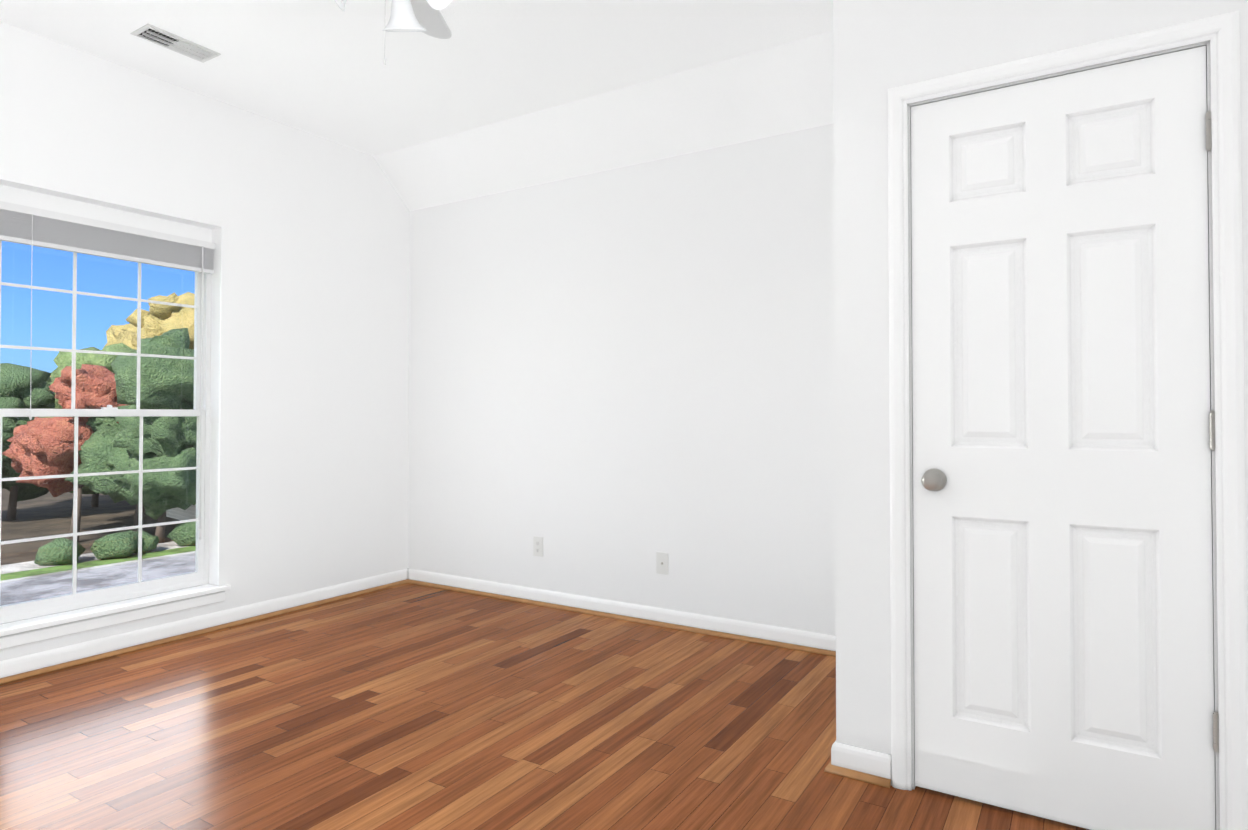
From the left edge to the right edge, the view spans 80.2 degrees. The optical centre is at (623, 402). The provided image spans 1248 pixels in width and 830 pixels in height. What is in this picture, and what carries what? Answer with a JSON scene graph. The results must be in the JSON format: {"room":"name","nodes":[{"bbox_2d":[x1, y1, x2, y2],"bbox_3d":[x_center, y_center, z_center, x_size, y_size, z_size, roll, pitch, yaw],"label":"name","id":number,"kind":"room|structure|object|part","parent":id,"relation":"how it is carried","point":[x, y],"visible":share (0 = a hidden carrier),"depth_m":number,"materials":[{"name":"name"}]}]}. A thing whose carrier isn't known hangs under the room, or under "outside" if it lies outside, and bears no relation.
{"room":"empty bedroom","nodes":[
{"label":"empty bedroom","id":0,"kind":"room"},
{"bbox_2d":[0,21,409,660],"bbox_3d":[-2.572,-0.214,3.266,0.160,2.750,4.370,-1,-1,32],"label":"wall","id":1,"kind":"structure","parent":0,"point":[306,233],"depth_m":4.07,"materials":[{"name":"paint"}]},
{"bbox_2d":[0,210,213,623],"bbox_3d":[-2.432,0.049,3.511,0.116,1.790,0.938,-1,-1,32],"label":"window","id":2,"kind":"structure","parent":1,"relation":"in","point":[26,229],"depth_m":3.54,"materials":[{"name":"white plastic"}]},
{"bbox_3d":[-2.470,-0.374,3.541,0.004,0.819,0.836,-1,-1,32],"label":"sash glass","id":3,"kind":"part","parent":2,"relation":"part of","materials":[{"name":"clear glass"}]},
{"bbox_3d":[-2.443,0.469,3.511,0.004,0.818,0.836,-1,-1,32],"label":"sash glass","id":4,"kind":"part","parent":2,"relation":"part of","materials":[{"name":"clear glass"}]},
{"bbox_3d":[-2.470,-0.377,3.541,0.026,0.885,0.886,-1,-1,32],"label":"window sash","id":5,"kind":"part","parent":2,"relation":"part of","materials":[{"name":"white wood"}]},
{"bbox_3d":[-2.443,0.474,3.511,0.026,0.889,0.886,-1,-1,32],"label":"window sash","id":6,"kind":"part","parent":2,"relation":"part of","materials":[{"name":"white wood"}]},
{"bbox_2d":[0,201,215,249],"bbox_3d":[-2.408,-0.828,3.510,0.040,0.033,0.928,-1,-1,32],"label":"blind headrail","id":7,"kind":"object","parent":2,"relation":"attached to","point":[23,209],"visible":0.89,"depth_m":3.44,"materials":[{"name":"white plastic"}]},
{"bbox_2d":[101,405,117,408],"bbox_3d":[-2.443,0.019,3.518,0.022,0.020,0.060,-1,-1,32],"label":"lock","id":8,"kind":"object","parent":2,"relation":"attached to","point":[109,407],"visible":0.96,"depth_m":3.51,"materials":[{"name":"white plastic"}]},
{"bbox_3d":[-2.371,-0.058,3.512,0.014,1.515,0.740,-1,-1,32],"label":"blind cord","id":9,"kind":"part","parent":2,"relation":"part of","materials":[{"name":"white plastic"}]},
{"bbox_2d":[0,591,224,649],"bbox_3d":[-2.346,0.999,3.443,0.016,0.062,0.990,-1,-1,32],"label":"apron","id":10,"kind":"object","parent":1,"relation":"attached to","point":[50,632],"visible":0.75,"depth_m":3.39,"materials":[{"name":"paint"}]},
{"bbox_2d":[0,584,230,636],"bbox_3d":[-2.377,0.956,3.462,0.126,0.024,1.030,-1,-1,32],"label":"window sill","id":11,"kind":"structure","parent":1,"relation":"attached to","point":[14,627],"depth_m":3.40,"materials":[{"name":"paint"}]},
{"bbox_2d":[0,568,407,683],"bbox_3d":[-2.483,1.116,3.208,0.030,0.088,4.020,-1,-1,32],"label":"baseboard","id":12,"kind":"structure","parent":1,"relation":"attached to","point":[29,665],"depth_m":3.67,"materials":[{"name":"paint"}]},
{"bbox_2d":[0,0,832,155],"bbox_3d":[-0.727,-1.667,2.142,4.505,0.120,4.370,-1,-1,32],"label":"ceiling","id":13,"kind":"structure","parent":0,"point":[318,68],"depth_m":3.33,"materials":[{"name":"paint"}]},
{"bbox_2d":[130,24,220,62],"bbox_3d":[-1.978,-1.583,3.277,0.150,0.012,0.310,-1,-1,32],"label":"ceiling vent","id":14,"kind":"object","parent":13,"relation":"in","point":[171,41],"visible":1,"depth_m":3.26,"materials":[{"name":"white metal"}]},
{"bbox_2d":[334,0,452,64],"bbox_3d":[-0.699,-1.278,2.119,1.022,0.657,0.998,-1,-1,32],"label":"fan","id":15,"kind":"object","parent":13,"relation":"hanging from","point":[425,17],"visible":1,"depth_m":2.24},
{"bbox_2d":[0,583,1089,829],"bbox_3d":[-0.727,1.203,2.098,4.505,0.120,4.370,-1,-1,32],"label":"floor","id":16,"kind":"structure","parent":0,"point":[410,707],"depth_m":2.58,"materials":[{"name":"brown wood"}]},
{"bbox_2d":[373,31,833,210],"bbox_3d":[-0.172,-1.438,4.002,3.160,0.280,0.300,-1,-1,32],"label":"ceiling slope","id":17,"kind":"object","parent":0,"point":[779,89],"visible":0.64,"depth_m":3.86,"materials":[{"name":"paint"}]},
{"bbox_2d":[408,123,835,634],"bbox_3d":[0.452,-0.205,3.865,4.345,2.750,0.160,-1,-1,32],"label":"wall","id":18,"kind":"structure","parent":0,"point":[620,377],"depth_m":4.00,"materials":[{"name":"paint"}]},
{"bbox_2d":[533,536,542,556],"bbox_3d":[-0.503,0.842,4.343,0.070,0.114,0.009,-1,-1,32],"label":"electrical outlet","id":19,"kind":"object","parent":18,"relation":"attached to","point":[537,546],"visible":1,"depth_m":4.34,"materials":[{"name":"white plastic"}]},
{"bbox_2d":[408,568,835,656],"bbox_3d":[-0.089,1.129,4.069,3.130,0.088,0.030,-1,-1,32],"label":"baseboard","id":20,"kind":"structure","parent":18,"relation":"attached to","point":[813,642],"depth_m":3.96,"materials":[{"name":"paint"}]},
{"bbox_2d":[656,552,667,574],"bbox_3d":[0.200,0.846,3.902,0.070,0.114,0.016,-1,-1,32],"label":"electrical outlet","id":21,"kind":"object","parent":18,"relation":"attached to","point":[661,562],"visible":1,"depth_m":3.90,"materials":[{"name":"white plastic"}]},
{"bbox_2d":[833,0,880,751],"bbox_3d":[1.005,-0.222,2.775,0.115,2.750,1.110,-1,-1,32],"label":"wall","id":22,"kind":"structure","parent":0,"point":[858,701],"depth_m":2.30,"materials":[{"name":"paint"}]},
{"bbox_2d":[824,741,867,774],"bbox_3d":[0.936,1.109,2.761,0.049,0.088,1.110,-1,-1,32],"label":"baseboard","id":23,"kind":"structure","parent":22,"relation":"attached to","point":[843,755],"depth_m":2.29,"materials":[{"name":"paint"}]},
{"bbox_2d":[877,0,1247,753],"bbox_3d":[1.180,-0.233,2.081,0.905,2.750,0.115,-1,-1,32],"label":"wall","id":24,"kind":"structure","parent":0,"point":[881,48],"depth_m":2.16,"materials":[{"name":"paint"}]},
{"bbox_2d":[911,46,1218,829],"bbox_3d":[1.153,0.119,2.006,0.710,2.020,0.102,-1,-1,32],"label":"door","id":25,"kind":"structure","parent":24,"relation":"in","point":[1063,603],"depth_m":2.00,"materials":[{"name":"paint"}]},
{"bbox_3d":[0.894,0.225,2.145,0.065,0.065,0.066,-1,-1,32],"label":"knob","id":26,"kind":"part","parent":25,"relation":"part of","materials":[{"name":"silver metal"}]},
{"bbox_3d":[1.455,0.066,1.831,0.012,1.585,0.012,-1,-1,32],"label":"door hinge","id":27,"kind":"part","parent":25,"relation":"part of","materials":[{"name":"silver metal"}]},
{"bbox_2d":[888,11,1247,829],"bbox_3d":[1.183,0.093,2.062,0.832,2.098,0.134,-1,-1,32],"label":"door frame","id":28,"kind":"structure","parent":24,"relation":"attached to","point":[1218,37],"depth_m":1.84,"materials":[{"name":"paint"}]},
{"label":"outside","id":29,"kind":"structure","parent":0,"visible":0},
{"bbox_2d":[0,489,199,623],"bbox_3d":[-53.731,5.104,60.915,172.000,0.001,280.000,-1,-1,32],"label":"ground","id":30,"kind":"structure","parent":29,"point":[87,569],"depth_m":22.15,"materials":[{"name":"grey concrete"}]},
{"bbox_2d":[0,363,54,519],"bbox_3d":[-24.721,1.226,29.140,6.736,6.898,6.266,-1,-1,32],"label":"tree","id":31,"kind":"object","parent":30,"relation":"on","point":[14,381],"depth_m":27.87,"materials":[{"name":"green plant"}]},
{"bbox_2d":[2,364,126,542],"bbox_3d":[-17.775,1.690,24.495,4.731,5.830,4.051,-1,-1,32],"label":"tree","id":32,"kind":"object","parent":30,"relation":"on","point":[60,436],"depth_m":23.07,"materials":[{"name":"red plant"}]},
{"bbox_2d":[46,381,99,506],"bbox_3d":[-23.666,1.360,33.477,7.619,6.763,6.510,-1,-1,32],"label":"tree","id":33,"kind":"object","parent":30,"relation":"on","point":[94,498],"depth_m":33.13,"materials":[{"name":"brown plant"}]},
{"bbox_2d":[44,343,143,525],"bbox_3d":[-17.844,1.188,27.773,6.292,6.930,6.089,-1,-1,32],"label":"tree","id":34,"kind":"object","parent":30,"relation":"on","point":[81,356],"depth_m":25.75,"materials":[{"name":"green plant"}]},
{"bbox_2d":[34,521,195,565],"bbox_3d":[-14.343,4.184,22.660,1.698,1.038,5.974,-1,-1,32],"label":"shrubs","id":35,"kind":"object","parent":30,"relation":"on","point":[126,551],"depth_m":21.19,"materials":[{"name":"green plant"}]},
{"bbox_2d":[103,323,136,348],"bbox_3d":[-22.121,0.144,38.316,6.939,9.337,7.894,-1,-1,32],"label":"tree","id":36,"kind":"object","parent":30,"relation":"on","point":[110,331],"depth_m":35.52,"materials":[{"name":"yellow plant"}]},
{"bbox_2d":[64,328,196,542],"bbox_3d":[-14.784,1.106,24.032,5.324,6.992,4.883,-1,-1,32],"label":"tree","id":37,"kind":"object","parent":30,"relation":"on","point":[130,447],"depth_m":22.49,"materials":[{"name":"green plant"}]},
{"bbox_2d":[116,292,194,349],"bbox_3d":[-18.977,0.028,33.079,6.523,9.406,7.362,-1,-1,32],"label":"tree","id":38,"kind":"object","parent":30,"relation":"on","point":[156,317],"depth_m":30.51,"materials":[{"name":"yellow plant"}]},
{"bbox_2d":[166,504,195,519],"bbox_3d":[-14.689,0.567,32.762,8.600,8.200,9.600,-1,-1,41],"label":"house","id":39,"kind":"structure","parent":30,"relation":"on","point":[190,511],"depth_m":28.98,"materials":[{"name":"grey"}]}
]}

